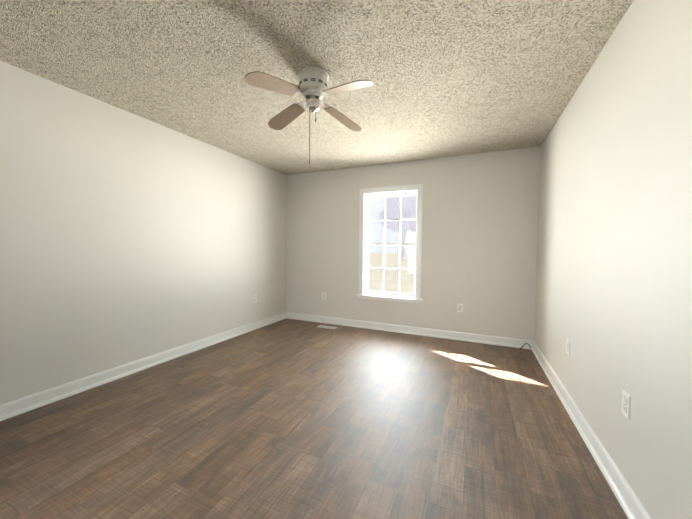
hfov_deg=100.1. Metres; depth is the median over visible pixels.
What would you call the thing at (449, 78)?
ceiling
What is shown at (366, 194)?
window
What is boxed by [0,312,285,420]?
baseboard
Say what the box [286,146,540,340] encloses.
wall
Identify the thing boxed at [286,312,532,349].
baseboard
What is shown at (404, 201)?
tree
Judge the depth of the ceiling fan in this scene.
2.01 m
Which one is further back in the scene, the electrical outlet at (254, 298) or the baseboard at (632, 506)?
the electrical outlet at (254, 298)
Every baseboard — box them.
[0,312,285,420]
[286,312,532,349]
[531,341,650,518]
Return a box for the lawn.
[368,253,414,293]
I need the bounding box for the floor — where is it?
[0,318,627,518]
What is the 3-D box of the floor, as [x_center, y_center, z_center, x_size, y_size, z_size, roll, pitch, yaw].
[-0.298,1.175,2.191,4.000,0.120,4.920,2,2,24]
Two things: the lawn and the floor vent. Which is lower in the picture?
the floor vent
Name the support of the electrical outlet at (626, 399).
attached to the wall at (613, 302)
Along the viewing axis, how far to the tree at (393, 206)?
40.88 m
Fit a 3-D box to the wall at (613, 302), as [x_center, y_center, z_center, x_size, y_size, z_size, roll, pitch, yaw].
[1.461,-0.059,1.373,0.180,2.440,4.920,2,2,24]
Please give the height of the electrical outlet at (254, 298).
0.114 m
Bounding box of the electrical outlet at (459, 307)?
[457,303,462,311]
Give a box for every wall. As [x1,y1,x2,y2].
[0,61,285,403]
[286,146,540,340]
[534,0,691,518]
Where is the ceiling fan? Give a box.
[245,66,372,163]
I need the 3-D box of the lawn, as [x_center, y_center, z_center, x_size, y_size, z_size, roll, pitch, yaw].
[26.476,-0.489,67.068,120.000,0.050,135.400,2,2,24]
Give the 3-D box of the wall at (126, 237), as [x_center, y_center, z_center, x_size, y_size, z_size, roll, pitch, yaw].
[-2.031,-0.150,2.918,0.180,2.440,4.920,2,2,24]
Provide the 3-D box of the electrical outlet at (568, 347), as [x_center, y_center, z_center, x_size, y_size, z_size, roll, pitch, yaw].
[1.735,0.683,2.266,0.008,0.114,0.070,2,2,24]
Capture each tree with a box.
[379,196,413,260]
[396,195,416,274]
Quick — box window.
[357,184,422,302]
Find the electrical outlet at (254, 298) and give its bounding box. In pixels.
[253,295,256,302]
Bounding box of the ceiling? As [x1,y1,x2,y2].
[0,0,632,174]
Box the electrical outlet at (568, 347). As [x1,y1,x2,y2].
[566,339,569,355]
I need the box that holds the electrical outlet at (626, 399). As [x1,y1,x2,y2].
[622,390,630,419]
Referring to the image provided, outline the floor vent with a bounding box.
[317,325,336,328]
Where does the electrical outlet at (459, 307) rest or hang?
attached to the wall at (479, 233)

